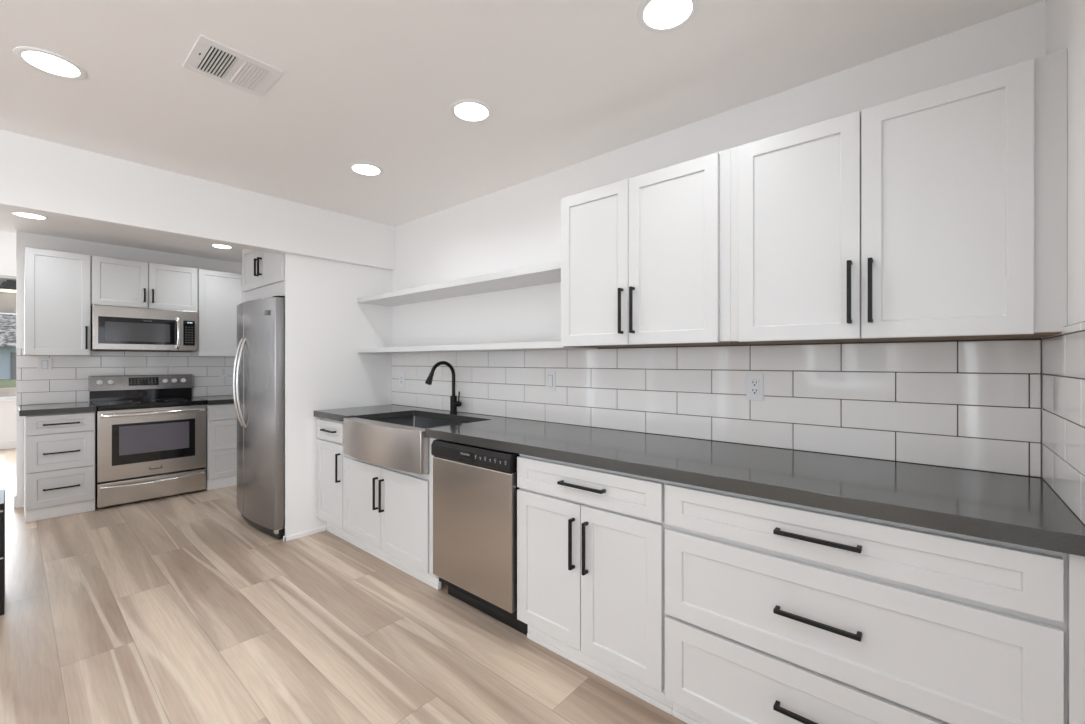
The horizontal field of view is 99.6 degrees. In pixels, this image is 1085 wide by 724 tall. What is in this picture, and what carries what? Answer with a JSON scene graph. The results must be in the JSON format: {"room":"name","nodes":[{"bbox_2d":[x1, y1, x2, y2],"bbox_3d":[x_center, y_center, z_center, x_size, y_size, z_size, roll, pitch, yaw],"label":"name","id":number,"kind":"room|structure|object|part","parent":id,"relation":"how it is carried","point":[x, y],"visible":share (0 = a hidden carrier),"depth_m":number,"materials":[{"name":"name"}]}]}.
{"room":"kitchen","nodes":[
{"label":"kitchen","id":0,"kind":"room"},
{"bbox_2d":[0,231,15,440],"bbox_3d":[-8.212,-0.370,6.364,0.150,3.300,5.319,0,0,41],"label":"wall","id":1,"kind":"structure","parent":0,"point":[7,240],"depth_m":6.71,"materials":[{"name":"white paint"}]},
{"bbox_2d":[0,440,15,449],"bbox_3d":[-8.150,1.220,6.310,0.015,0.120,5.319,0,0,41],"label":"baseboard","id":2,"kind":"structure","parent":1,"relation":"attached to","point":[9,444],"depth_m":6.70,"materials":[{"name":"white paint"}]},
{"bbox_2d":[0,276,15,398],"bbox_3d":[-8.288,-0.348,6.298,0.060,1.803,1.920,0,0,41],"label":"window","id":3,"kind":"structure","parent":1,"relation":"in","point":[6,277],"depth_m":6.76,"materials":[{"name":"white paint"}]},
{"bbox_2d":[0,399,15,400],"bbox_3d":[-8.209,0.567,6.229,0.030,0.027,2.000,0,0,41],"label":"trim","id":4,"kind":"structure","parent":1,"relation":"attached to","point":[0,399],"depth_m":6.69,"materials":[{"name":"white paint"}]},
{"bbox_2d":[16,231,241,507],"bbox_3d":[-3.948,0.073,4.824,0.120,2.413,2.084,0,0,41],"label":"wall","id":5,"kind":"structure","parent":0,"point":[23,239],"depth_m":4.19,"materials":[{"name":"white paint"}]},
{"bbox_2d":[24,247,90,354],"bbox_3d":[-4.288,-0.501,4.059,0.360,0.896,0.396,0,0,41],"label":"upper cabinet","id":6,"kind":"object","parent":5,"relation":"attached to","point":[57,284],"visible":1,"depth_m":3.96,"materials":[{"name":"white paint"}]},
{"bbox_3d":[-4.055,-0.209,4.078,0.032,0.202,0.013,0,0,41],"label":"handle","id":7,"kind":"part","parent":6,"relation":"part of","materials":[{"name":"black metal"}]},
{"bbox_2d":[17,349,236,404],"bbox_3d":[-3.905,0.138,4.775,0.008,0.492,2.063,0,0,41],"label":"tile backsplash","id":8,"kind":"structure","parent":5,"relation":"attached to","point":[67,382],"depth_m":4.38,"materials":[{"name":"white tile"}]},
{"bbox_2d":[37,358,51,370],"bbox_3d":[-4.463,0.030,4.114,0.008,0.116,0.090,0,0,41],"label":"light switch","id":9,"kind":"object","parent":8,"relation":"attached to","point":[43,364],"visible":1,"depth_m":4.11,"materials":[{"name":"white plastic"}]},
{"bbox_2d":[220,367,226,375],"bbox_3d":[-3.576,0.120,5.144,0.009,0.100,0.070,0,0,41],"label":"wall outlet","id":10,"kind":"object","parent":8,"relation":"attached to","point":[223,370],"visible":1,"depth_m":5.14,"materials":[{"name":"white plastic"}]},
{"bbox_2d":[91,256,197,311],"bbox_3d":[-3.902,-0.730,4.507,0.360,0.439,0.782,0,0,41],"label":"upper cabinet","id":11,"kind":"object","parent":5,"relation":"attached to","point":[114,282],"visible":0.93,"depth_m":4.37,"materials":[{"name":"white paint"}]},
{"bbox_3d":[-3.924,-0.730,4.270,0.020,0.439,0.385,0,0,41],"label":"door","id":12,"kind":"part","parent":11,"relation":"part of","materials":[{"name":"white paint"}]},
{"bbox_2d":[91,305,197,351],"bbox_3d":[-3.881,-0.300,4.487,0.412,0.409,0.770,0,0,41],"label":"microwave oven","id":13,"kind":"object","parent":11,"relation":"attached to","point":[113,328],"visible":0.99,"depth_m":4.36,"materials":[{"name":"grey metal"}]},
{"bbox_3d":[-3.605,-0.280,4.539,0.061,0.317,0.027,0,0,41],"label":"handle","id":14,"kind":"part","parent":13,"relation":"part of","materials":[{"name":"silver metal"}]},
{"bbox_3d":[-3.797,-0.629,4.377,0.032,0.132,0.013,0,0,41],"label":"handle","id":15,"kind":"part","parent":11,"relation":"part of","materials":[{"name":"black metal"}]},
{"bbox_3d":[-3.670,-0.730,4.565,0.020,0.439,0.383,0,0,41],"label":"door","id":16,"kind":"part","parent":11,"relation":"part of","materials":[{"name":"white paint"}]},
{"bbox_2d":[190,269,244,355],"bbox_3d":[-3.514,-0.501,4.982,0.328,0.896,0.440,0,0,41],"label":"upper cabinet","id":17,"kind":"object","parent":5,"relation":"attached to","point":[219,293],"visible":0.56,"depth_m":4.85,"materials":[{"name":"white paint"}]},
{"bbox_2d":[283,253,391,541],"bbox_3d":[-1.558,0.256,3.579,0.035,2.049,0.851,0,0,41],"label":"wall","id":18,"kind":"structure","parent":0,"point":[325,323],"depth_m":3.44,"materials":[{"name":"white paint"}]},
{"bbox_2d":[242,248,284,301],"bbox_3d":[-1.921,-0.746,3.855,0.867,0.548,0.872,0,0,41],"label":"upper cabinet","id":19,"kind":"object","parent":18,"relation":"attached to","point":[263,273],"visible":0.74,"depth_m":3.52,"materials":[{"name":"white paint"}]},
{"bbox_3d":[-2.342,-0.754,3.697,0.428,0.355,0.020,0,0,41],"label":"door","id":20,"kind":"part","parent":19,"relation":"part of","materials":[{"name":"white paint"}]},
{"bbox_3d":[-2.221,-0.728,3.559,0.013,0.135,0.032,0,0,41],"label":"handle","id":21,"kind":"part","parent":19,"relation":"part of","materials":[{"name":"black metal"}]},
{"bbox_3d":[-2.169,-0.728,3.514,0.013,0.135,0.032,0,0,41],"label":"handle","id":22,"kind":"part","parent":19,"relation":"part of","materials":[{"name":"black metal"}]},
{"bbox_3d":[-2.015,-0.754,3.416,0.426,0.355,0.020,0,0,41],"label":"door","id":23,"kind":"part","parent":19,"relation":"part of","materials":[{"name":"white paint"}]},
{"bbox_2d":[0,448,686,723],"bbox_3d":[-4.157,1.330,2.869,10.856,0.100,5.619,0,0,41],"label":"floor","id":24,"kind":"structure","parent":0,"point":[172,609],"depth_m":2.15,"materials":[{"name":"brown wood"}]},
{"bbox_2d":[0,489,4,615],"bbox_3d":[-3.039,0.997,2.215,0.404,0.566,0.575,0,0,41],"label":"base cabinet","id":25,"kind":"object","parent":24,"relation":"on","point":[2,491],"visible":1,"depth_m":2.31,"materials":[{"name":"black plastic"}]},
{"bbox_3d":[-2.897,0.857,2.092,0.017,0.223,0.567,0,0,41],"label":"drawer","id":26,"kind":"part","parent":25,"relation":"part of","materials":[{"name":"black wood"}]},
{"bbox_3d":[-2.897,1.115,2.092,0.017,0.270,0.567,0,0,41],"label":"drawer","id":27,"kind":"part","parent":25,"relation":"part of","materials":[{"name":"black wood"}]},
{"bbox_2d":[24,412,94,522],"bbox_3d":[-4.168,0.856,3.958,0.647,0.849,0.398,0,0,41],"label":"base cabinet","id":28,"kind":"object","parent":24,"relation":"on","point":[59,449],"visible":0.98,"depth_m":3.77,"materials":[{"name":"white paint"}]},
{"bbox_2d":[18,402,95,415],"bbox_3d":[-4.186,0.407,3.953,0.654,0.045,0.431,0,0,41],"label":"countertop","id":29,"kind":"structure","parent":28,"relation":"on","point":[79,407],"depth_m":3.81,"materials":[{"name":"grey stone"}]},
{"bbox_3d":[-3.956,1.035,3.773,0.020,0.286,0.389,0,0,41],"label":"drawer","id":30,"kind":"part","parent":28,"relation":"part of","materials":[{"name":"white paint"}]},
{"bbox_3d":[-3.956,0.740,3.773,0.020,0.292,0.389,0,0,41],"label":"drawer","id":31,"kind":"part","parent":28,"relation":"part of","materials":[{"name":"white paint"}]},
{"bbox_3d":[-3.956,0.513,3.773,0.020,0.150,0.389,0,0,41],"label":"drawer","id":32,"kind":"part","parent":28,"relation":"part of","materials":[{"name":"white paint"}]},
{"bbox_3d":[-3.937,1.035,3.756,0.032,0.012,0.209,0,0,41],"label":"handle","id":33,"kind":"part","parent":28,"relation":"part of","materials":[{"name":"black metal"}]},
{"bbox_3d":[-3.937,0.746,3.756,0.032,0.012,0.209,0,0,41],"label":"handle","id":34,"kind":"part","parent":28,"relation":"part of","materials":[{"name":"black metal"}]},
{"bbox_3d":[-3.937,0.512,3.756,0.032,0.012,0.209,0,0,41],"label":"handle","id":35,"kind":"part","parent":28,"relation":"part of","materials":[{"name":"black metal"}]},
{"bbox_2d":[88,374,205,507],"bbox_3d":[-3.768,0.699,4.399,0.671,1.122,0.784,0,0,41],"label":"electric range","id":36,"kind":"object","parent":24,"relation":"on","point":[150,430],"visible":0.99,"depth_m":4.25,"materials":[{"name":"silver metal"}]},
{"bbox_3d":[-3.992,0.210,4.591,0.082,0.144,0.784,0,0,41],"label":"control panel","id":37,"kind":"part","parent":36,"relation":"part of","materials":[{"name":"silver metal"}]},
{"bbox_2d":[89,397,205,408],"bbox_3d":[-3.784,0.398,4.412,0.606,0.032,0.776,0,0,41],"label":"cooktop","id":38,"kind":"object","parent":36,"relation":"in","point":[125,402],"depth_m":4.35,"materials":[{"name":"black glass"}]},
{"bbox_3d":[-3.571,1.159,4.229,0.032,0.202,0.770,0,0,41],"label":"warming drawer","id":39,"kind":"part","parent":36,"relation":"part of","materials":[{"name":"silver metal"}]},
{"bbox_3d":[-3.571,0.735,4.229,0.032,0.614,0.770,0,0,41],"label":"oven door","id":40,"kind":"part","parent":36,"relation":"part of","materials":[{"name":"silver metal"}]},
{"bbox_3d":[-3.540,1.096,4.202,0.049,0.034,0.737,0,0,41],"label":"handle","id":41,"kind":"part","parent":36,"relation":"part of","materials":[{"name":"silver metal"}]},
{"bbox_3d":[-3.535,0.474,4.198,0.056,0.029,0.740,0,0,41],"label":"handle","id":42,"kind":"part","parent":36,"relation":"part of","materials":[{"name":"silver metal"}]},
{"bbox_2d":[205,403,236,489],"bbox_3d":[-3.323,0.856,4.939,0.647,0.849,0.600,0,0,41],"label":"base cabinet","id":43,"kind":"object","parent":24,"relation":"on","point":[221,419],"visible":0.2,"depth_m":4.61,"materials":[{"name":"white paint"}]},
{"bbox_2d":[193,395,233,404],"bbox_3d":[-3.257,0.407,5.031,0.654,0.045,0.830,0,0,41],"label":"countertop","id":44,"kind":"structure","parent":43,"relation":"on","point":[225,399],"depth_m":4.64,"materials":[{"name":"grey stone"}]},
{"bbox_3d":[-3.110,1.032,4.755,0.020,0.280,0.590,0,0,41],"label":"drawer","id":45,"kind":"part","parent":43,"relation":"part of","materials":[{"name":"white paint"}]},
{"bbox_3d":[-3.110,0.740,4.755,0.020,0.292,0.590,0,0,41],"label":"drawer","id":46,"kind":"part","parent":43,"relation":"part of","materials":[{"name":"white paint"}]},
{"bbox_3d":[-3.110,0.513,4.755,0.020,0.150,0.590,0,0,41],"label":"drawer","id":47,"kind":"part","parent":43,"relation":"part of","materials":[{"name":"white paint"}]},
{"bbox_2d":[233,296,284,538],"bbox_3d":[-1.968,0.406,3.790,0.840,1.748,0.949,0,0,41],"label":"refrigerator","id":48,"kind":"object","parent":24,"relation":"on","point":[259,374],"visible":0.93,"depth_m":3.33,"materials":[{"name":"grey metal"}]},
{"bbox_3d":[-2.357,0.165,3.554,0.024,0.683,0.076,0,0,41],"label":"handle","id":49,"kind":"part","parent":48,"relation":"part of","materials":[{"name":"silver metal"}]},
{"bbox_3d":[-2.395,0.370,3.691,0.322,1.650,0.111,0,0,41],"label":"door","id":50,"kind":"part","parent":48,"relation":"part of","materials":[{"name":"silver metal"}]},
{"bbox_3d":[-2.291,0.165,3.492,0.024,0.683,0.076,0,0,41],"label":"handle","id":51,"kind":"part","parent":48,"relation":"part of","materials":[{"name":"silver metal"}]},
{"bbox_2d":[317,417,352,543],"bbox_3d":[-1.343,0.847,3.499,0.416,0.866,0.632,0,0,41],"label":"base cabinet","id":52,"kind":"object","parent":24,"relation":"on","point":[330,433],"visible":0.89,"depth_m":3.28,"materials":[{"name":"white paint"}]},
{"bbox_3d":[-1.525,0.495,3.260,0.190,0.012,0.032,0,0,41],"label":"handle","id":53,"kind":"part","parent":52,"relation":"part of","materials":[{"name":"black metal"}]},
{"bbox_3d":[-1.521,0.498,3.291,0.398,0.137,0.020,0,0,41],"label":"drawer","id":54,"kind":"part","parent":52,"relation":"part of","materials":[{"name":"white paint"}]},
{"bbox_3d":[-1.521,0.871,3.291,0.398,0.582,0.020,0,0,41],"label":"door","id":55,"kind":"part","parent":52,"relation":"part of","materials":[{"name":"white paint"}]},
{"bbox_3d":[-1.412,0.737,3.163,0.012,0.197,0.032,0,0,41],"label":"handle","id":56,"kind":"part","parent":52,"relation":"part of","materials":[{"name":"black metal"}]},
{"bbox_2d":[343,438,440,589],"bbox_3d":[-0.786,0.847,3.020,1.050,0.866,0.632,0,0,41],"label":"base cabinet","id":57,"kind":"object","parent":24,"relation":"on","point":[388,512],"visible":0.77,"depth_m":2.76,"materials":[{"name":"white paint"}]},
{"bbox_3d":[-1.177,0.910,2.994,0.484,0.504,0.020,0,0,41],"label":"door","id":58,"kind":"part","parent":57,"relation":"part of","materials":[{"name":"white paint"}]},
{"bbox_3d":[-1.035,0.819,2.837,0.012,0.198,0.032,0,0,41],"label":"handle","id":59,"kind":"part","parent":57,"relation":"part of","materials":[{"name":"black metal"}]},
{"bbox_3d":[-0.982,0.819,2.792,0.012,0.198,0.032,0,0,41],"label":"handle","id":60,"kind":"part","parent":57,"relation":"part of","materials":[{"name":"black metal"}]},
{"bbox_3d":[-0.806,0.910,2.675,0.486,0.504,0.020,0,0,41],"label":"door","id":61,"kind":"part","parent":57,"relation":"part of","materials":[{"name":"white paint"}]},
{"bbox_2d":[431,439,527,634],"bbox_3d":[-0.170,0.849,2.472,0.596,0.862,0.612,0,0,41],"label":"dishwasher","id":62,"kind":"object","parent":24,"relation":"on","point":[475,488],"visible":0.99,"depth_m":2.22,"materials":[{"name":"silver metal"}]},
{"bbox_3d":[-0.355,0.461,2.260,0.586,0.081,0.044,0,0,41],"label":"control panel","id":63,"kind":"part","parent":62,"relation":"part of","materials":[{"name":"black plastic"}]},
{"bbox_3d":[-0.352,0.820,2.263,0.586,0.634,0.032,0,0,41],"label":"door","id":64,"kind":"part","parent":62,"relation":"part of","materials":[{"name":"silver metal"}]},
{"bbox_3d":[-0.285,1.222,2.339,0.596,0.115,0.025,0,0,41],"label":"kick plate","id":65,"kind":"part","parent":62,"relation":"part of","materials":[{"name":"black plastic"}]},
{"bbox_2d":[517,454,672,714],"bbox_3d":[0.337,0.847,2.051,0.712,0.866,0.632,0,0,41],"label":"base cabinet","id":66,"kind":"object","parent":24,"relation":"on","point":[591,540],"visible":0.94,"depth_m":1.80,"materials":[{"name":"white paint"}]},
{"bbox_3d":[0.024,0.870,1.960,0.350,0.584,0.020,0,0,41],"label":"door","id":67,"kind":"part","parent":66,"relation":"part of","materials":[{"name":"white paint"}]},
{"bbox_3d":[0.117,0.735,1.845,0.012,0.202,0.032,0,0,41],"label":"handle","id":68,"kind":"part","parent":66,"relation":"part of","materials":[{"name":"black metal"}]},
{"bbox_3d":[0.151,0.497,1.815,0.215,0.012,0.032,0,0,41],"label":"handle","id":69,"kind":"part","parent":66,"relation":"part of","materials":[{"name":"black metal"}]},
{"bbox_3d":[0.167,0.735,1.802,0.012,0.202,0.032,0,0,41],"label":"handle","id":70,"kind":"part","parent":66,"relation":"part of","materials":[{"name":"black metal"}]},
{"bbox_3d":[0.157,0.498,1.845,0.702,0.137,0.020,0,0,41],"label":"drawer","id":71,"kind":"part","parent":66,"relation":"part of","materials":[{"name":"white paint"}]},
{"bbox_3d":[0.291,0.870,1.729,0.348,0.584,0.020,0,0,41],"label":"door","id":72,"kind":"part","parent":66,"relation":"part of","materials":[{"name":"white paint"}]},
{"bbox_2d":[665,481,1084,723],"bbox_3d":[0.979,0.847,1.498,0.980,0.866,0.632,0,0,41],"label":"base cabinet","id":73,"kind":"object","parent":24,"relation":"on","point":[777,612],"visible":0.97,"depth_m":1.24,"materials":[{"name":"white paint"}]},
{"bbox_2d":[314,404,1084,556],"bbox_3d":[-0.062,0.388,2.421,3.765,0.044,0.649,0,0,41],"label":"countertop","id":74,"kind":"structure","parent":73,"relation":"on","point":[1008,508],"depth_m":1.50,"materials":[{"name":"grey stone"}]},
{"bbox_2d":[344,416,463,474],"bbox_3d":[-0.821,0.495,2.945,0.880,0.236,0.574,0,0,41],"label":"farmhouse sink","id":75,"kind":"object","parent":74,"relation":"in","point":[401,443],"visible":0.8,"depth_m":2.67,"materials":[{"name":"silver metal"}]},
{"bbox_2d":[374,416,463,428],"bbox_3d":[-0.787,0.511,2.977,0.870,0.202,0.482,0,0,41],"label":"basin","id":76,"kind":"object","parent":75,"relation":"in","point":[413,421],"depth_m":3.32,"materials":[{"name":"silver metal"}]},
{"bbox_2d":[425,361,461,413],"bbox_3d":[-0.676,0.182,3.140,0.100,0.367,0.261,0,0,41],"label":"kitchen faucet","id":77,"kind":"object","parent":74,"relation":"on","point":[454,403],"visible":1,"depth_m":3.20,"materials":[{"name":"black metal"}]},
{"bbox_3d":[-0.686,0.125,3.163,0.025,0.252,0.208,0,0,41],"label":"spout","id":78,"kind":"part","parent":77,"relation":"part of","materials":[{"name":"black metal"}]},
{"bbox_3d":[0.766,1.015,1.286,0.212,0.012,0.032,0,0,41],"label":"handle","id":79,"kind":"part","parent":73,"relation":"part of","materials":[{"name":"black metal"}]},
{"bbox_3d":[0.784,1.033,1.304,0.928,0.282,0.020,0,0,41],"label":"drawer","id":80,"kind":"part","parent":73,"relation":"part of","materials":[{"name":"white paint"}]},
{"bbox_3d":[0.766,0.732,1.286,0.212,0.012,0.032,0,0,41],"label":"handle","id":81,"kind":"part","parent":73,"relation":"part of","materials":[{"name":"black metal"}]},
{"bbox_3d":[0.766,0.500,1.286,0.212,0.012,0.032,0,0,41],"label":"handle","id":82,"kind":"part","parent":73,"relation":"part of","materials":[{"name":"black metal"}]},
{"bbox_3d":[0.784,0.498,1.304,0.928,0.137,0.020,0,0,41],"label":"drawer","id":83,"kind":"part","parent":73,"relation":"part of","materials":[{"name":"white paint"}]},
{"bbox_2d":[0,0,1043,262],"bbox_3d":[-2.547,-1.193,1.482,6.606,0.120,5.619,0,0,41],"label":"ceiling","id":84,"kind":"structure","parent":0,"point":[564,83],"depth_m":1.84,"materials":[{"name":"white paint"}]},
{"bbox_2d":[12,212,48,219],"bbox_3d":[-3.980,-1.130,3.569,0.192,0.006,0.192,0,0,41],"label":"recessed light","id":85,"kind":"object","parent":84,"relation":"in","point":[21,214],"visible":0.92,"depth_m":3.58,"materials":[{"name":"white paint"}]},
{"bbox_2d":[13,46,86,79],"bbox_3d":[-1.869,-1.130,1.747,0.192,0.006,0.192,0,0,41],"label":"recessed light","id":86,"kind":"object","parent":84,"relation":"in","point":[45,61],"visible":1,"depth_m":1.74,"materials":[{"name":"white paint"}]},
{"bbox_2d":[0,129,394,270],"bbox_3d":[-3.022,-0.951,1.891,0.122,0.364,5.319,0,0,41],"label":"beam","id":87,"kind":"structure","parent":84,"relation":"attached to","point":[38,176],"depth_m":2.73,"materials":[{"name":"white paint"}]},
{"bbox_2d":[210,244,233,248],"bbox_3d":[-3.160,-1.130,4.521,0.192,0.006,0.192,0,0,41],"label":"recessed light","id":88,"kind":"object","parent":84,"relation":"in","point":[212,245],"visible":0.84,"depth_m":4.52,"materials":[{"name":"white paint"}]},
{"bbox_2d":[182,35,283,96],"bbox_3d":[-1.195,-1.129,1.775,0.260,0.009,0.268,0,0,41],"label":"ceiling vent","id":89,"kind":"object","parent":84,"relation":"in","point":[210,58],"visible":1,"depth_m":1.76,"materials":[{"name":"white metal"}]},
{"bbox_2d":[349,162,382,175],"bbox_3d":[-1.040,-1.130,2.708,0.192,0.006,0.192,0,0,41],"label":"recessed light","id":90,"kind":"object","parent":84,"relation":"in","point":[361,168],"visible":1,"depth_m":2.70,"materials":[{"name":"white paint"}]},
{"bbox_2d":[450,99,492,122],"bbox_3d":[-0.322,-1.130,2.080,0.192,0.006,0.192,0,0,41],"label":"recessed light","id":91,"kind":"object","parent":84,"relation":"in","point":[466,110],"visible":1,"depth_m":2.07,"materials":[{"name":"white paint"}]},
{"bbox_2d":[637,0,698,32],"bbox_3d":[0.405,-1.130,1.484,0.192,0.006,0.192,0,0,41],"label":"recessed light","id":92,"kind":"object","parent":84,"relation":"in","point":[656,16],"visible":1,"depth_m":1.49,"materials":[{"name":"white paint"}]},
{"bbox_2d":[392,0,1045,443],"bbox_3d":[-2.372,-0.370,4.940,10.856,3.300,0.150,0,0,41],"label":"wall","id":93,"kind":"structure","parent":0,"point":[516,226],"depth_m":2.71,"materials":[{"name":"white paint"}]},
{"bbox_2d":[357,260,560,305],"bbox_3d":[-0.585,-0.487,3.095,2.094,0.040,0.311,0,0,41],"label":"floating shelf","id":94,"kind":"object","parent":93,"relation":"attached to","point":[546,273],"visible":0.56,"depth_m":2.87,"materials":[{"name":"white paint"}]},
{"bbox_2d":[357,341,597,352],"bbox_3d":[-0.588,-0.085,3.090,2.094,0.035,0.300,0,0,41],"label":"floating shelf","id":95,"kind":"object","parent":93,"relation":"attached to","point":[547,345],"visible":0.76,"depth_m":2.77,"materials":[{"name":"white paint"}]},
{"bbox_2d":[561,149,754,347],"bbox_3d":[0.497,-0.443,2.119,0.813,0.741,0.374,0,0,41],"label":"upper cabinet","id":96,"kind":"object","parent":93,"relation":"attached to","point":[646,258],"visible":0.97,"depth_m":1.95,"materials":[{"name":"white paint"}]},
{"bbox_3d":[0.239,-0.438,2.150,0.377,0.730,0.020,0,0,41],"label":"door","id":97,"kind":"part","parent":96,"relation":"part of","materials":[{"name":"white paint"}]},
{"bbox_3d":[0.345,-0.222,2.025,0.012,0.200,0.032,0,0,41],"label":"handle","id":98,"kind":"part","parent":96,"relation":"part of","materials":[{"name":"black metal"}]},
{"bbox_3d":[0.388,-0.222,1.988,0.012,0.200,0.032,0,0,41],"label":"handle","id":99,"kind":"part","parent":96,"relation":"part of","materials":[{"name":"black metal"}]},
{"bbox_3d":[0.532,-0.438,1.898,0.390,0.730,0.020,0,0,41],"label":"door","id":100,"kind":"part","parent":96,"relation":"part of","materials":[{"name":"white paint"}]},
{"bbox_2d":[392,338,1041,477],"bbox_3d":[0.144,0.146,2.667,3.756,0.438,0.008,0,0,41],"label":"tile backsplash","id":101,"kind":"structure","parent":93,"relation":"attached to","point":[962,404],"depth_m":1.90,"materials":[{"name":"white tile"}]},
{"bbox_2d":[399,373,404,386],"bbox_3d":[-1.159,0.155,3.779,0.072,0.116,0.009,0,0,41],"label":"wall outlet","id":102,"kind":"object","parent":101,"relation":"attached to","point":[401,375],"visible":1,"depth_m":3.77,"materials":[{"name":"white plastic"}]},
{"bbox_2d":[546,371,554,390],"bbox_3d":[0.048,0.118,2.739,0.072,0.116,0.008,0,0,41],"label":"light switch","id":103,"kind":"object","parent":101,"relation":"attached to","point":[550,375],"visible":1,"depth_m":2.73,"materials":[{"name":"white plastic"}]},
{"bbox_2d":[746,374,763,400],"bbox_3d":[0.920,0.112,1.987,0.072,0.116,0.009,0,0,41],"label":"wall outlet","id":104,"kind":"object","parent":101,"relation":"attached to","point":[754,383],"visible":1,"depth_m":1.98,"materials":[{"name":"white plastic"}]},
{"bbox_2d":[751,379,758,394],"bbox_3d":[0.919,0.112,1.985,0.034,0.068,0.004,0,0,41],"label":"receptacle","id":105,"kind":"object","parent":104,"relation":"attached to","point":[754,382],"depth_m":1.98,"materials":[{"name":"white plastic"}]},
{"bbox_2d":[731,49,1066,344],"bbox_3d":[1.129,-0.443,1.575,0.856,0.741,0.374,0,0,41],"label":"upper cabinet","id":106,"kind":"object","parent":93,"relation":"attached to","point":[939,213],"visible":0.97,"depth_m":1.38,"materials":[{"name":"white paint"}]},
{"bbox_3d":[0.880,-0.438,1.598,0.375,0.730,0.020,0,0,41],"label":"door","id":107,"kind":"part","parent":106,"relation":"part of","materials":[{"name":"white paint"}]},
{"bbox_3d":[0.985,-0.222,1.473,0.012,0.200,0.032,0,0,41],"label":"handle","id":108,"kind":"part","parent":106,"relation":"part of","materials":[{"name":"black metal"}]},
{"bbox_3d":[1.027,-0.222,1.437,0.012,0.200,0.032,0,0,41],"label":"handle","id":109,"kind":"part","parent":106,"relation":"part of","materials":[{"name":"black metal"}]},
{"bbox_3d":[1.169,-0.438,1.349,0.379,0.730,0.020,0,0,41],"label":"door","id":110,"kind":"part","parent":106,"relation":"part of","materials":[{"name":"white paint"}]},
{"bbox_2d":[1046,0,1084,325],"bbox_3d":[-0.102,0.073,-0.625,0.150,2.413,5.319,0,0,41],"label":"wall","id":111,"kind":"structure","parent":0,"point":[1065,19],"depth_m":1.13,"materials":[{"name":"white paint"}]},
{"bbox_2d":[1042,321,1084,524],"bbox_3d":[1.359,0.138,1.192,0.008,0.456,0.640,0,0,41],"label":"tile backsplash","id":112,"kind":"structure","parent":111,"relation":"attached to","point":[1063,355],"depth_m":1.16,"materials":[{"name":"white tile"}]},
{"label":"outside","id":113,"kind":"structure","parent":0,"visible":0},
{"bbox_2d":[0,387,15,396],"bbox_3d":[-49.409,1.490,42.580,109.550,0.180,120.000,0,0,41],"label":"ground","id":114,"kind":"structure","parent":113,"point":[10,391],"depth_m":20.52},
{"bbox_2d":[0,379,15,387],"bbox_3d":[-34.656,1.385,29.866,16.500,0.030,80.000,0,0,41],"label":"lawn","id":115,"kind":"structure","parent":114,"relation":"on","point":[4,383],"depth_m":28.18,"materials":[{"name":"green plant"}]},
{"bbox_2d":[0,314,15,378],"bbox_3d":[-44.693,-1.275,38.516,10.000,5.350,26.000,0,0,41],"label":"house","id":116,"kind":"structure","parent":114,"relation":"on","point":[7,321],"depth_m":35.92,"materials":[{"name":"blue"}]},
{"bbox_3d":[-41.202,0.350,36.379,0.080,2.100,1.280,0,0,41],"label":"door","id":117,"kind":"part","parent":116,"relation":"part of","materials":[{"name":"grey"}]},
{"bbox_3d":[-9.019,0.305,7.112,0.150,2.190,3.400,0,0,41],"label":"porch column","id":118,"kind":"structure","parent":114,"relation":"on","visible":0},
{"bbox_2d":[0,278,15,312],"bbox_3d":[-9.000,-1.430,7.096,0.200,1.280,3.400,0,0,41],"label":"beam","id":119,"kind":"structure","parent":118,"relation":"on","point":[7,299],"depth_m":7.39,"materials":[{"name":"grey"}]},
{"bbox_2d":[0,280,15,292],"bbox_3d":[-8.485,-1.208,7.326,0.280,0.205,0.258,0,0,41],"label":"lamp","id":120,"kind":"object","parent":119,"relation":"attached to","point":[8,285],"visible":0.67,"depth_m":7.23,"materials":[{"name":"black metal"}]},
{"bbox_3d":[-8.463,-1.190,7.306,0.220,0.120,0.258,0,0,41],"label":"lamp shade","id":121,"kind":"part","parent":120,"relation":"part of","materials":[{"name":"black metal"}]}
]}

